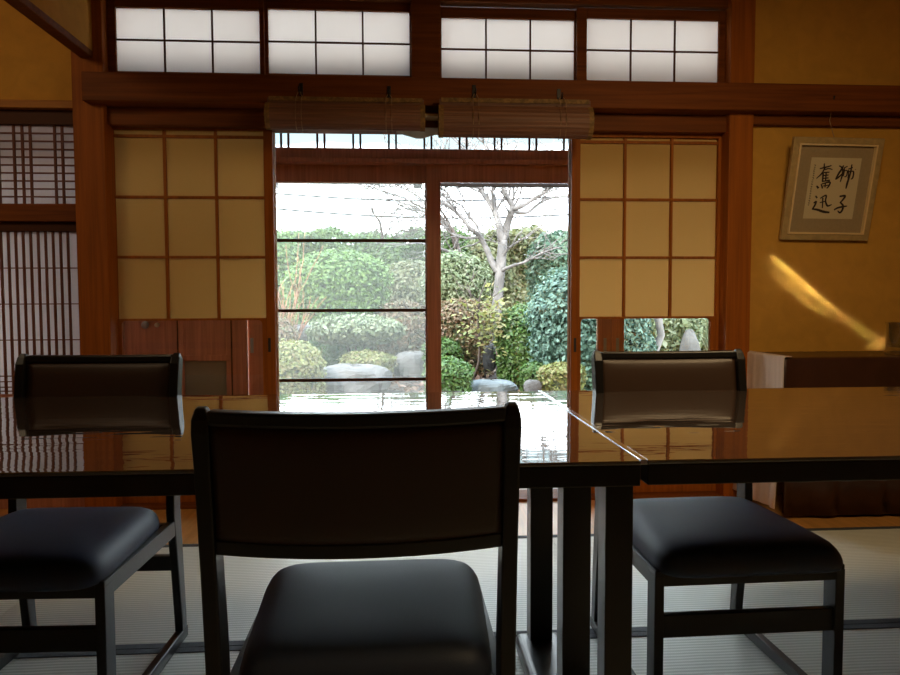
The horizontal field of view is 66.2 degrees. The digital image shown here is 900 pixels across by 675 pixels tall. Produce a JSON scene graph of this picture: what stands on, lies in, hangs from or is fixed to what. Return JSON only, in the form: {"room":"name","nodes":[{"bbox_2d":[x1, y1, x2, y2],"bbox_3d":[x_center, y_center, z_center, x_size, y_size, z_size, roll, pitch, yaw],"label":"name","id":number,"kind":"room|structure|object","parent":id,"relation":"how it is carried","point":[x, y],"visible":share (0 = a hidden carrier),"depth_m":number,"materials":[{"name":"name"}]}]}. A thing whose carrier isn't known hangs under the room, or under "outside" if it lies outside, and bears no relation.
{"room":"japanese dining room","nodes":[
{"label":"japanese dining room","id":0,"kind":"room"},
{"bbox_2d":[0,0,71,99],"bbox_3d":[-2.707,-1.547,2.948,2.193,1.054,0.060,0,3,-4],"label":"wall","id":1,"kind":"structure","parent":0,"point":[34,65],"depth_m":2.99,"materials":[{"name":"beige paint"}]},
{"bbox_2d":[0,109,72,125],"bbox_3d":[-2.710,-0.956,2.978,2.183,0.062,0.060,0,3,-4],"label":"trim","id":2,"kind":"structure","parent":1,"relation":"attached to","point":[7,117],"depth_m":3.01,"materials":[{"name":"brown wood"}]},
{"bbox_2d":[0,99,72,109],"bbox_3d":[-2.708,-1.002,2.953,2.183,0.034,0.085,0,3,-4],"label":"trim","id":3,"kind":"structure","parent":1,"relation":"attached to","point":[5,104],"depth_m":2.97,"materials":[{"name":"brown wood"}]},
{"bbox_2d":[71,0,122,506],"bbox_3d":[-1.551,-0.632,3.039,0.132,2.900,0.140,0,3,-4],"label":"pillar","id":4,"kind":"structure","parent":1,"relation":"attached to","point":[94,148],"depth_m":2.98,"materials":[{"name":"brown wood"}]},
{"bbox_2d":[112,128,277,503],"bbox_3d":[-1.157,-0.089,3.115,0.731,1.679,0.031,0,3,-4],"label":"door","id":5,"kind":"structure","parent":1,"relation":"in","point":[195,212],"depth_m":3.10,"materials":[{"name":"beige paper"}]},
{"bbox_2d":[29,0,91,49],"bbox_3d":[-1.362,-1.503,0.082,0.037,0.857,5.690,0,3,-4],"label":"wall","id":6,"kind":"structure","parent":0,"point":[74,16],"depth_m":2.77,"materials":[{"name":"beige paint"}]},
{"bbox_2d":[4,0,92,57],"bbox_3d":[-1.367,-1.060,0.104,0.054,0.030,5.690,0,3,-4],"label":"trim","id":7,"kind":"structure","parent":6,"relation":"attached to","point":[27,8],"depth_m":2.62,"materials":[{"name":"brown wood"}]},
{"bbox_2d":[106,0,265,74],"bbox_3d":[-1.153,-1.303,3.027,0.670,0.356,0.024,0,3,-4],"label":"window","id":8,"kind":"structure","parent":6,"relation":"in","point":[144,36],"depth_m":3.02,"materials":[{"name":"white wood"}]},
{"bbox_2d":[283,0,410,3],"bbox_3d":[-0.834,-1.789,3.035,1.316,0.594,0.100,0,3,-4],"label":"trim","id":9,"kind":"structure","parent":6,"relation":"attached to","point":[366,1],"depth_m":3.07,"materials":[{"name":"brown wood"}]},
{"bbox_2d":[0,494,899,544],"bbox_3d":[-0.333,0.798,2.952,6.900,0.054,0.535,0,3,-4],"label":"floor","id":10,"kind":"structure","parent":0,"point":[188,516],"depth_m":2.91,"materials":[{"name":"brown wood"}]},
{"bbox_2d":[0,231,84,508],"bbox_3d":[-2.705,0.155,3.030,2.183,1.236,0.030,0,3,-4],"label":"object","id":11,"kind":"structure","parent":10,"relation":"on","point":[39,303],"depth_m":3.07,"materials":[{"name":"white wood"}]},
{"bbox_3d":[2.147,0.414,3.134,1.481,0.675,0.310,0,3,-4],"label":"side table","id":12,"kind":"object","parent":10,"relation":"on","visible":0},
{"bbox_2d":[763,351,899,516],"bbox_3d":[2.151,0.406,3.112,1.517,0.669,0.372,0,3,-4],"label":"cabinet","id":13,"kind":"object","parent":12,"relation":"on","point":[807,369],"visible":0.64,"depth_m":2.92,"materials":[{"name":"brown wood"}]},
{"bbox_2d":[732,351,790,508],"bbox_3d":[1.371,0.393,3.067,0.103,0.644,0.354,0,3,-4],"label":"cloth","id":14,"kind":"object","parent":13,"relation":"on","point":[764,370],"visible":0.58,"depth_m":3.01,"materials":[{"name":"beige fabric"}]},
{"bbox_2d":[884,322,899,355],"bbox_3d":[1.982,0.005,3.017,0.144,0.142,0.144,0,3,-4],"label":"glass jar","id":15,"kind":"object","parent":13,"relation":"on","point":[888,324],"visible":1,"depth_m":3.02,"materials":[{"name":"clear glass"}]},
{"bbox_2d":[749,0,899,493],"bbox_3d":[2.228,-0.633,3.301,1.724,2.950,0.080,0,3,-4],"label":"wall","id":16,"kind":"structure","parent":0,"point":[806,295],"depth_m":3.23,"materials":[{"name":"beige paint"}]},
{"bbox_2d":[273,132,279,393],"bbox_3d":[-0.801,-0.093,3.180,0.013,1.679,0.030,0,3,-4],"label":"trim","id":17,"kind":"structure","parent":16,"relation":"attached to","point":[274,147],"depth_m":3.16,"materials":[{"name":"brown wood"}]},
{"bbox_2d":[298,83,302,95],"bbox_3d":[-0.634,-1.056,2.913,0.016,0.059,0.075,0,3,-4],"label":"hook","id":18,"kind":"object","parent":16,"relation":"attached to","point":[300,87],"visible":0.82,"depth_m":2.94,"materials":[{"name":"grey metal"}]},
{"bbox_2d":[387,86,390,97],"bbox_3d":[-0.260,-1.052,2.937,0.016,0.059,0.075,0,3,-4],"label":"hook","id":19,"kind":"object","parent":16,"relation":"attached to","point":[388,87],"visible":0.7,"depth_m":2.97,"materials":[{"name":"grey metal"}]},
{"bbox_2d":[107,107,725,134],"bbox_3d":[-0.112,-0.973,3.134,2.757,0.077,0.120,0,3,-4],"label":"trim","id":20,"kind":"structure","parent":16,"relation":"attached to","point":[117,117],"depth_m":3.05,"materials":[{"name":"brown wood"}]},
{"bbox_2d":[397,114,437,138],"bbox_3d":[-0.136,-0.940,3.028,0.196,0.132,0.076,0,3,-4],"label":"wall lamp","id":21,"kind":"object","parent":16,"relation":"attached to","point":[428,132],"visible":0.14,"depth_m":3.01,"materials":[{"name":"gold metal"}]},
{"bbox_2d":[120,489,720,509],"bbox_3d":[-0.107,0.774,3.234,2.757,0.062,0.160,0,3,-4],"label":"trim","id":22,"kind":"structure","parent":16,"relation":"attached to","point":[522,493],"depth_m":3.22,"materials":[{"name":"brown wood"}]},
{"bbox_2d":[411,0,440,77],"bbox_3d":[-0.111,-1.610,3.078,0.129,0.960,0.125,0,3,-4],"label":"trim","id":23,"kind":"structure","parent":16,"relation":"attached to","point":[425,14],"depth_m":3.03,"materials":[{"name":"brown wood"}]},
{"bbox_2d":[472,85,475,97],"bbox_3d":[0.106,-1.064,2.960,0.016,0.059,0.075,0,3,-4],"label":"hook","id":24,"kind":"object","parent":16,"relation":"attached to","point":[473,86],"visible":0.83,"depth_m":2.99,"materials":[{"name":"grey metal"}]},
{"bbox_2d":[81,71,899,116],"bbox_3d":[0.772,-1.074,3.092,4.651,0.120,0.105,0,3,-4],"label":"beam","id":25,"kind":"structure","parent":16,"relation":"attached to","point":[110,89],"depth_m":3.01,"materials":[{"name":"brown wood"}]},
{"bbox_2d":[264,92,424,131],"bbox_3d":[-0.439,-0.953,2.910,0.666,0.167,0.085,0,3,-4],"label":"bamboo blind","id":26,"kind":"object","parent":25,"relation":"hanging from","point":[296,112],"visible":1,"depth_m":2.89,"materials":[{"name":"brown wood"}]},
{"bbox_2d":[438,93,593,139],"bbox_3d":[0.281,-0.947,2.956,0.661,0.196,0.103,0,3,-4],"label":"bamboo blind","id":27,"kind":"object","parent":25,"relation":"hanging from","point":[472,117],"visible":1,"depth_m":2.93,"materials":[{"name":"brown wood"}]},
{"bbox_2d":[557,89,562,98],"bbox_3d":[0.478,-1.056,2.984,0.016,0.059,0.075,0,3,-4],"label":"hook","id":28,"kind":"object","parent":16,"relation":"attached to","point":[559,93],"visible":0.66,"depth_m":3.02,"materials":[{"name":"grey metal"}]},
{"bbox_2d":[567,139,570,390],"bbox_3d":[0.565,-0.103,3.267,0.013,1.679,0.030,0,3,-4],"label":"trim","id":29,"kind":"structure","parent":16,"relation":"attached to","point":[569,140],"depth_m":3.25,"materials":[{"name":"brown wood"}]},
{"bbox_2d":[440,0,727,10],"bbox_3d":[0.607,-1.796,3.127,1.312,0.599,0.100,0,3,-4],"label":"trim","id":30,"kind":"structure","parent":16,"relation":"attached to","point":[706,5],"depth_m":3.11,"materials":[{"name":"brown wood"}]},
{"bbox_2d":[569,133,721,493],"bbox_3d":[0.933,-0.103,3.248,0.743,1.679,0.031,0,3,-4],"label":"door","id":31,"kind":"structure","parent":16,"relation":"in","point":[645,208],"depth_m":3.23,"materials":[{"name":"beige paper"}]},
{"bbox_2d":[576,7,725,82],"bbox_3d":[0.919,-1.317,3.159,0.691,0.356,0.024,0,3,-4],"label":"window","id":32,"kind":"structure","parent":16,"relation":"in","point":[613,44],"depth_m":3.16,"materials":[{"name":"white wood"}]},
{"bbox_2d":[716,0,755,496],"bbox_3d":[1.323,-0.651,3.222,0.113,2.900,0.140,0,3,-4],"label":"pillar","id":33,"kind":"structure","parent":16,"relation":"attached to","point":[737,142],"depth_m":3.16,"materials":[{"name":"brown wood"}]},
{"bbox_2d":[753,115,899,127],"bbox_3d":[2.237,-1.002,3.225,1.712,0.044,0.035,0,3,-4],"label":"trim","id":34,"kind":"structure","parent":16,"relation":"attached to","point":[759,120],"depth_m":3.18,"materials":[{"name":"brown wood"}]},
{"bbox_3d":[-0.167,0.993,0.361,6.900,0.060,5.840,0,3,-4],"label":"floor","id":35,"kind":"structure","parent":0,"visible":0},
{"bbox_2d":[0,600,18,616],"bbox_3d":[-2.211,0.845,2.157,1.748,0.055,0.806,0,3,-4],"label":"mat","id":36,"kind":"object","parent":35,"relation":"on","point":[5,605],"visible":0.02,"depth_m":2.11,"materials":[{"name":"beige wicker"}]},
{"bbox_2d":[0,645,242,674],"bbox_3d":[-1.304,0.883,1.372,1.758,0.055,0.872,0,3,-4],"label":"mat","id":37,"kind":"object","parent":35,"relation":"on","point":[186,660],"visible":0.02,"depth_m":1.77,"materials":[{"name":"beige wicker"}]},
{"bbox_2d":[0,353,187,674],"bbox_3d":[-0.934,0.446,1.649,0.431,0.786,0.542,0,3,-2],"label":"dining chair","id":38,"kind":"object","parent":37,"relation":"on","point":[50,552],"visible":0.77,"depth_m":1.62,"materials":[{"name":"black leather"}]},
{"bbox_2d":[0,391,640,674],"bbox_3d":[-0.990,0.515,1.443,2.601,0.670,0.854,0,3,-4],"label":"dining table","id":39,"kind":"object","parent":37,"relation":"on","point":[85,446],"visible":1,"depth_m":1.34,"materials":[{"name":"black wood"}]},
{"bbox_2d":[0,535,594,652],"bbox_3d":[-0.460,0.834,2.268,1.758,0.055,0.806,0,3,-4],"label":"mat","id":40,"kind":"object","parent":35,"relation":"on","point":[143,604],"visible":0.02,"depth_m":2.15,"materials":[{"name":"beige wicker"}]},
{"bbox_2d":[495,623,899,674],"bbox_3d":[0.453,0.871,1.484,1.758,0.055,0.872,0,3,-4],"label":"mat","id":41,"kind":"object","parent":35,"relation":"on","point":[868,649],"visible":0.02,"depth_m":1.81,"materials":[{"name":"beige wicker"}]},
{"bbox_2d":[191,402,521,674],"bbox_3d":[-0.136,0.468,1.165,0.431,0.786,0.542,0,3,-4],"label":"dining chair","id":42,"kind":"object","parent":41,"relation":"on","point":[269,484],"visible":1,"depth_m":0.92,"materials":[{"name":"black wood"}]},
{"bbox_2d":[590,349,844,674],"bbox_3d":[0.630,0.437,1.718,0.431,0.786,0.542,0,3,-5],"label":"dining chair","id":43,"kind":"object","parent":41,"relation":"on","point":[737,541],"visible":0.71,"depth_m":1.52,"materials":[{"name":"black leather"}]},
{"bbox_2d":[553,526,899,631],"bbox_3d":[1.297,0.822,2.380,1.758,0.055,0.806,0,3,-4],"label":"mat","id":44,"kind":"object","parent":35,"relation":"on","point":[870,556],"visible":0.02,"depth_m":2.21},
{"bbox_3d":[2.259,0.859,1.599,1.858,0.054,0.871,0,3,-4],"label":"floor","id":45,"kind":"structure","parent":35,"relation":"on","visible":0},
{"bbox_2d":[538,387,899,484],"bbox_3d":[1.231,0.499,1.588,1.948,0.671,0.854,0,3,-4],"label":"dining table","id":46,"kind":"object","parent":45,"relation":"on","point":[753,435],"visible":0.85,"depth_m":1.32,"materials":[{"name":"black wood"}]},
{"bbox_3d":[-3.665,-0.446,0.063,0.100,2.950,5.840,0,3,-4],"label":"wall","id":47,"kind":"structure","parent":0,"visible":0},
{"bbox_2d":[0,125,74,203],"bbox_3d":[-2.709,-0.752,2.984,2.183,0.345,0.030,0,3,-4],"label":"window","id":48,"kind":"structure","parent":47,"relation":"in","point":[37,162],"depth_m":3.04,"materials":[{"name":"white paper"}]},
{"bbox_2d":[0,222,75,231],"bbox_3d":[-2.708,-0.483,3.002,2.183,0.042,0.050,0,3,-4],"label":"trim","id":49,"kind":"structure","parent":47,"relation":"attached to","point":[4,226],"depth_m":3.04,"materials":[{"name":"brown wood"}]},
{"bbox_2d":[0,203,75,221],"bbox_3d":[-2.708,-0.541,2.987,2.183,0.076,0.075,0,3,-4],"label":"trim","id":50,"kind":"structure","parent":47,"relation":"attached to","point":[9,212],"depth_m":3.01,"materials":[{"name":"brown wood"}]},
{"bbox_3d":[-3.768,-0.153,3.443,0.080,2.217,0.880,0,3,-4],"label":"wall","id":51,"kind":"structure","parent":0,"visible":0},
{"bbox_2d":[276,183,421,188],"bbox_3d":[-0.796,-1.015,4.296,1.254,0.090,0.551,0,3,-4],"label":"rail","id":52,"kind":"object","parent":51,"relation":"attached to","point":[416,186],"visible":0.21,"depth_m":4.54,"materials":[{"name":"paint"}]},
{"bbox_2d":[276,147,567,165],"bbox_3d":[-0.561,-1.042,3.984,6.400,0.083,0.100,0,3,-4],"label":"trim","id":53,"kind":"structure","parent":51,"relation":"attached to","point":[280,151],"depth_m":3.96,"materials":[{"name":"red wood"}]},
{"bbox_2d":[280,133,564,149],"bbox_3d":[-0.562,-1.172,3.973,6.400,0.178,0.020,0,3,-4],"label":"window","id":54,"kind":"structure","parent":51,"relation":"in","point":[288,134],"depth_m":3.99,"materials":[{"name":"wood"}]},
{"bbox_2d":[440,183,567,187],"bbox_3d":[1.135,-1.060,4.405,2.429,0.126,0.520,0,3,-4],"label":"rail","id":55,"kind":"object","parent":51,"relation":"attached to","point":[528,185],"visible":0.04,"depth_m":4.60,"materials":[{"name":"brown wood"}]},
{"bbox_3d":[-0.532,0.846,3.722,6.400,0.170,0.840,0,3,-4],"label":"floor","id":56,"kind":"structure","parent":0,"visible":0},
{"bbox_3d":[-0.556,0.778,4.088,6.400,0.110,0.120,0,3,-4],"label":"trim","id":57,"kind":"structure","parent":56,"relation":"attached to","visible":0},
{"bbox_2d":[124,320,248,394],"bbox_3d":[-1.515,-0.132,3.950,0.685,1.724,0.050,0,3,-4],"label":"door","id":58,"kind":"structure","parent":57,"relation":"on","point":[214,353],"depth_m":3.96,"materials":[{"name":"red wood"}]},
{"bbox_2d":[247,164,426,394],"bbox_3d":[-0.616,-0.141,4.061,1.127,1.724,0.042,0,3,-4],"label":"door","id":59,"kind":"structure","parent":57,"relation":"on","point":[285,173],"depth_m":4.02,"materials":[{"name":"red wood"}]},
{"bbox_2d":[426,164,610,391],"bbox_3d":[0.411,-0.146,4.085,1.094,1.724,0.030,0,3,-4],"label":"door","id":60,"kind":"structure","parent":57,"relation":"on","point":[435,174],"depth_m":4.03,"materials":[{"name":"red wood"}]},
{"bbox_2d":[610,319,623,350],"bbox_3d":[1.492,-0.153,4.154,1.067,1.724,0.030,0,3,-4],"label":"door","id":61,"kind":"structure","parent":57,"relation":"on","point":[617,325],"depth_m":4.12,"materials":[{"name":"red wood"}]},
{"bbox_3d":[-0.112,-1.138,3.115,2.757,0.012,0.100,0,3,-4],"label":"trim","id":62,"kind":"structure","parent":0,"visible":0},
{"bbox_2d":[264,0,410,76],"bbox_3d":[-0.501,-1.318,3.093,0.669,0.374,0.024,0,3,-4],"label":"window","id":63,"kind":"structure","parent":62,"relation":"on","point":[318,38],"depth_m":3.09,"materials":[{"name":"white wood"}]},
{"bbox_2d":[440,7,575,79],"bbox_3d":[0.276,-1.313,3.143,0.663,0.354,0.024,0,3,-4],"label":"window","id":64,"kind":"structure","parent":62,"relation":"on","point":[493,43],"depth_m":3.14,"materials":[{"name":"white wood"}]},
{"label":"outside","id":65,"kind":"structure","parent":0,"visible":0},
{"bbox_2d":[247,321,497,392],"bbox_3d":[0.094,0.004,14.254,30.000,1.215,20.000,0,3,-4],"label":"ground","id":66,"kind":"structure","parent":65,"point":[412,383],"depth_m":7.45,"materials":[{"name":"soil"}]},
{"bbox_2d":[247,315,299,341],"bbox_3d":[-1.927,0.151,7.501,0.599,0.810,0.535,0,3,-4],"label":"bush","id":67,"kind":"object","parent":66,"relation":"on","point":[286,329],"visible":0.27,"depth_m":7.38,"materials":[{"name":"green plant"}]},
{"bbox_2d":[277,227,305,316],"bbox_3d":[-2.697,-0.858,10.627,0.965,1.689,0.990,2,4,37],"label":"bush","id":68,"kind":"object","parent":66,"relation":"on","point":[292,249],"visible":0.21,"depth_m":10.34,"materials":[{"name":"green plant"}]},
{"bbox_2d":[277,228,322,339],"bbox_3d":[-1.805,-0.388,7.452,1.062,1.591,1.033,0,3,-4],"label":"bare shrub","id":69,"kind":"object","parent":66,"relation":"on","point":[295,296],"visible":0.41,"depth_m":7.56,"materials":[{"name":"plant"}]},
{"bbox_2d":[294,324,311,341],"bbox_3d":[-1.763,-0.054,8.220,0.379,0.208,0.225,0,3,-4],"label":"rock","id":70,"kind":"object","parent":66,"relation":"on","point":[303,336],"visible":0.34,"depth_m":8.12,"materials":[{"name":"grey stone"}]},
{"bbox_2d":[279,338,329,393],"bbox_3d":[-1.535,0.373,6.543,0.756,0.740,0.688,1,3,14],"label":"bush","id":71,"kind":"object","parent":66,"relation":"on","point":[297,360],"visible":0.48,"depth_m":6.34,"materials":[{"name":"yellow plant"}]},
{"bbox_2d":[302,338,362,365],"bbox_3d":[-1.481,0.181,8.546,0.842,0.453,0.661,-1,3,-10],"label":"bush","id":72,"kind":"object","parent":66,"relation":"on","point":[331,353],"visible":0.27,"depth_m":8.30,"materials":[{"name":"green plant"}]},
{"bbox_2d":[279,246,393,350],"bbox_3d":[-1.470,-0.408,8.918,1.529,1.529,1.219,0,3,-4],"label":"bush","id":73,"kind":"object","parent":66,"relation":"on","point":[341,280],"visible":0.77,"depth_m":8.52,"materials":[{"name":"green plant"}]},
{"bbox_2d":[305,313,407,353],"bbox_3d":[-1.074,0.094,7.948,1.187,0.773,0.834,-1,3,-17],"label":"bush","id":74,"kind":"object","parent":66,"relation":"on","point":[368,330],"visible":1,"depth_m":7.72,"materials":[{"name":"green plant"}]},
{"bbox_2d":[322,363,392,393],"bbox_3d":[-1.014,0.451,6.976,0.866,0.372,0.542,0,3,-4],"label":"rock","id":75,"kind":"object","parent":66,"relation":"on","point":[343,370],"visible":0.5,"depth_m":6.78,"materials":[{"name":"grey stone"}]},
{"bbox_2d":[338,147,383,246],"bbox_3d":[-1.521,-1.907,11.895,0.904,2.524,1.137,0,3,-4],"label":"bare tree","id":76,"kind":"object","parent":66,"relation":"on","point":[371,209],"visible":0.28,"depth_m":11.83,"materials":[{"name":"plant"}]},
{"bbox_2d":[336,349,397,374],"bbox_3d":[-0.912,0.338,7.583,0.684,0.426,0.480,0,3,-4],"label":"bush","id":77,"kind":"object","parent":66,"relation":"on","point":[372,357],"visible":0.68,"depth_m":7.47,"materials":[{"name":"yellow plant"}]},
{"bbox_2d":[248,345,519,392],"bbox_3d":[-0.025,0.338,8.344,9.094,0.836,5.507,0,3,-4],"label":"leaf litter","id":78,"kind":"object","parent":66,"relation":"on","point":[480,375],"visible":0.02,"depth_m":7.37,"materials":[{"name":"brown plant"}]},
{"bbox_2d":[523,380,542,390],"bbox_3d":[0.760,0.461,6.292,0.180,0.155,0.112,0,3,-4],"label":"rock","id":79,"kind":"object","parent":78,"relation":"on","point":[529,385],"visible":0.56,"depth_m":6.25,"materials":[{"name":"grey stone"}]},
{"bbox_2d":[278,222,494,299],"bbox_3d":[-4.420,-1.374,13.375,11.004,1.747,1.563,0,3,-4],"label":"hedge","id":80,"kind":"object","parent":66,"relation":"on","point":[330,232],"visible":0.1,"depth_m":13.16,"materials":[{"name":"green plant"}]},
{"bbox_2d":[323,134,461,257],"bbox_3d":[-0.977,-1.816,11.305,2.152,3.413,2.533,-3,4,-39],"label":"bare tree","id":81,"kind":"object","parent":66,"relation":"on","point":[413,231],"visible":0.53,"depth_m":11.39,"materials":[{"name":"grey plant"}]},
{"bbox_2d":[379,234,410,269],"bbox_3d":[-0.916,-0.932,11.533,0.617,1.614,0.898,0,3,-4],"label":"bush","id":82,"kind":"object","parent":66,"relation":"on","point":[390,255],"visible":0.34,"depth_m":11.27,"materials":[{"name":"green plant"}]},
{"bbox_2d":[375,298,425,355],"bbox_3d":[-0.576,-0.085,8.803,0.846,0.830,0.766,0,3,6],"label":"bush","id":83,"kind":"object","parent":66,"relation":"on","point":[415,337],"visible":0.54,"depth_m":8.54,"materials":[{"name":"green plant"}]},
{"bbox_2d":[384,257,424,305],"bbox_3d":[-0.529,-0.531,10.176,1.081,1.315,1.092,-3,4,-39],"label":"bush","id":84,"kind":"object","parent":66,"relation":"on","point":[406,275],"visible":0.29,"depth_m":9.79,"materials":[{"name":"green plant"}]},
{"bbox_2d":[394,351,425,377],"bbox_3d":[-0.422,0.346,7.812,0.419,0.390,0.306,0,3,-4],"label":"rock","id":85,"kind":"object","parent":66,"relation":"on","point":[410,363],"visible":0.52,"depth_m":7.69,"materials":[{"name":"grey stone"}]},
{"bbox_2d":[420,336,463,367],"bbox_3d":[-0.092,0.266,7.643,0.496,0.556,0.438,0,3,-4],"label":"bush","id":86,"kind":"object","parent":66,"relation":"on","point":[450,347],"visible":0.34,"depth_m":7.52,"materials":[{"name":"green plant"}]},
{"bbox_2d":[421,355,474,391],"bbox_3d":[-0.014,0.466,6.349,0.488,0.627,0.468,-1,3,-23],"label":"bush","id":87,"kind":"object","parent":66,"relation":"on","point":[456,374],"visible":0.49,"depth_m":6.19,"materials":[{"name":"green plant"}]},
{"bbox_2d":[418,249,494,303],"bbox_3d":[0.082,-0.362,8.594,0.960,1.448,0.878,0,3,1],"label":"bush","id":88,"kind":"object","parent":66,"relation":"on","point":[451,263],"visible":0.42,"depth_m":8.29,"materials":[{"name":"green plant"}]},
{"bbox_2d":[441,297,498,377],"bbox_3d":[0.129,0.020,8.043,0.776,0.980,0.721,2,4,34],"label":"bush","id":89,"kind":"object","parent":66,"relation":"on","point":[449,325],"visible":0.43,"depth_m":7.81,"materials":[{"name":"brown plant"}]},
{"bbox_2d":[382,135,567,347],"bbox_3d":[0.875,-1.507,9.609,3.965,3.718,2.499,0,3,1],"label":"bare tree","id":90,"kind":"object","parent":66,"relation":"on","point":[499,267],"visible":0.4,"depth_m":9.53,"materials":[{"name":"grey plant"}]},
{"bbox_2d":[483,344,496,371],"bbox_3d":[0.447,0.231,7.768,0.157,0.313,0.119,0,3,-4],"label":"rock","id":91,"kind":"object","parent":66,"relation":"on","point":[488,364],"visible":0.8,"depth_m":7.72,"materials":[{"name":"grey stone"}]},
{"bbox_2d":[450,257,530,377],"bbox_3d":[0.416,-0.210,7.310,0.854,1.299,0.849,0,3,-4],"label":"sapling","id":92,"kind":"object","parent":66,"relation":"on","point":[489,325],"visible":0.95,"depth_m":7.32,"materials":[{"name":"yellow plant"}]},
{"bbox_2d":[470,379,517,391],"bbox_3d":[0.398,0.483,6.467,0.496,0.180,0.299,0,3,-4],"label":"rock","id":93,"kind":"object","parent":66,"relation":"on","point":[480,385],"visible":0.49,"depth_m":6.36,"materials":[{"name":"grey stone"}]},
{"bbox_2d":[465,221,567,314],"bbox_3d":[4.528,-1.287,12.546,8.470,1.981,1.599,0,3,-4],"label":"hedge","id":94,"kind":"object","parent":66,"relation":"on","point":[515,281],"visible":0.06,"depth_m":12.00,"materials":[{"name":"green plant"}]},
{"bbox_2d":[491,301,543,389],"bbox_3d":[0.833,0.118,7.466,0.716,1.018,0.789,-2,3,-31],"label":"bush","id":95,"kind":"object","parent":66,"relation":"on","point":[508,366],"visible":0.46,"depth_m":7.24,"materials":[{"name":"green plant"}]},
{"bbox_2d":[518,361,542,390],"bbox_3d":[0.848,0.462,6.803,0.340,0.473,0.321,1,3,25],"label":"bush","id":96,"kind":"object","parent":66,"relation":"on","point":[528,370],"visible":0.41,"depth_m":6.71,"materials":[{"name":"green plant"}]},
{"bbox_2d":[522,228,567,303],"bbox_3d":[1.565,-0.642,9.699,1.012,1.801,1.007,-1,3,-15],"label":"bush","id":97,"kind":"object","parent":66,"relation":"on","point":[537,267],"visible":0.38,"depth_m":9.44,"materials":[{"name":"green plant"}]},
{"bbox_2d":[536,361,587,390],"bbox_3d":[1.030,0.500,6.310,0.497,0.580,0.338,0,3,-4],"label":"bush","id":98,"kind":"object","parent":66,"relation":"on","point":[553,375],"visible":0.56,"depth_m":6.21,"materials":[{"name":"yellow plant"}]},
{"bbox_2d":[582,353,591,389],"bbox_3d":[1.368,0.352,6.724,0.331,0.725,0.468,0,3,10],"label":"bush","id":99,"kind":"object","parent":66,"relation":"on","point":[588,386],"visible":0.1,"depth_m":6.55,"materials":[{"name":"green plant"}]},
{"bbox_2d":[522,264,656,389],"bbox_3d":[1.408,-0.037,7.000,1.362,1.512,1.343,-1,3,-14],"label":"bush","id":100,"kind":"object","parent":66,"relation":"on","point":[548,311],"visible":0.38,"depth_m":6.65,"materials":[{"name":"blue plant"}]},
{"bbox_2d":[639,331,658,350],"bbox_3d":[1.943,0.270,7.163,0.456,0.759,0.414,0,3,-4],"label":"bush","id":101,"kind":"object","parent":66,"relation":"on","point":[652,345],"visible":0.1,"depth_m":7.04,"materials":[{"name":"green plant"}]},
{"bbox_2d":[648,318,664,350],"bbox_3d":[2.158,-0.261,7.360,0.351,1.554,0.121,0,3,-4],"label":"young tree","id":102,"kind":"object","parent":66,"relation":"on","point":[658,321],"visible":0.2,"depth_m":7.33,"materials":[{"name":"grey plant"}]},
{"bbox_2d":[648,318,705,350],"bbox_3d":[2.579,0.015,8.182,0.828,1.034,0.761,0,3,-1],"label":"bush","id":103,"kind":"object","parent":66,"relation":"on","point":[674,328],"visible":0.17,"depth_m":7.88,"materials":[{"name":"green plant"}]},
{"bbox_2d":[679,329,700,350],"bbox_3d":[2.712,0.141,7.809,0.263,0.476,0.175,0,3,-4],"label":"stone","id":104,"kind":"object","parent":66,"relation":"on","point":[689,342],"visible":0.47,"depth_m":7.74,"materials":[{"name":"grey stone"}]},
{"bbox_2d":[700,318,707,350],"bbox_3d":[3.684,-0.254,9.764,0.951,1.023,1.041,0,3,13],"label":"bush","id":105,"kind":"object","parent":66,"relation":"on","point":[703,348],"visible":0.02,"depth_m":9.44,"materials":[{"name":"green plant"}]},
{"bbox_2d":[700,318,708,350],"bbox_3d":[3.376,-0.094,8.878,0.971,0.760,1.099,1,3,25],"label":"clump","id":106,"kind":"object","parent":66,"relation":"on","point":[704,333],"visible":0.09,"depth_m":8.83,"materials":[{"name":"green plant"}]},
{"bbox_3d":[1.725,-1.087,3.106,0.016,0.036,0.027,0,3,-4],"label":"hook","id":107,"kind":"object","parent":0,"visible":0},
{"bbox_3d":[1.738,-0.976,3.125,0.030,0.202,0.037,0,3,-4],"label":"cord","id":108,"kind":"object","parent":107,"relation":"hanging from","visible":0},
{"bbox_2d":[779,137,884,240],"bbox_3d":[1.748,-0.678,3.167,0.427,0.458,0.112,0,3,-4],"label":"calligraphy","id":109,"kind":"object","parent":108,"relation":"hanging from","point":[830,191],"visible":1,"depth_m":3.16,"materials":[{"name":"beige paper"}]},
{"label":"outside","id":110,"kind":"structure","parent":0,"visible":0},
{"bbox_2d":[276,193,564,201],"bbox_3d":[-0.624,-4.443,21.803,10.904,0.309,0.054,0,3,-4],"label":"power line","id":111,"kind":"object","parent":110,"point":[276,193],"visible":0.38,"depth_m":21.64,"materials":[{"name":"grey metal"}]},
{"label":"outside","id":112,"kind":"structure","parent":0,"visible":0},
{"bbox_2d":[276,208,567,218],"bbox_3d":[-0.624,-3.938,21.829,10.917,0.378,0.054,0,3,-4],"label":"power line","id":113,"kind":"object","parent":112,"point":[276,208],"visible":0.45,"depth_m":21.71,"materials":[{"name":"grey metal"}]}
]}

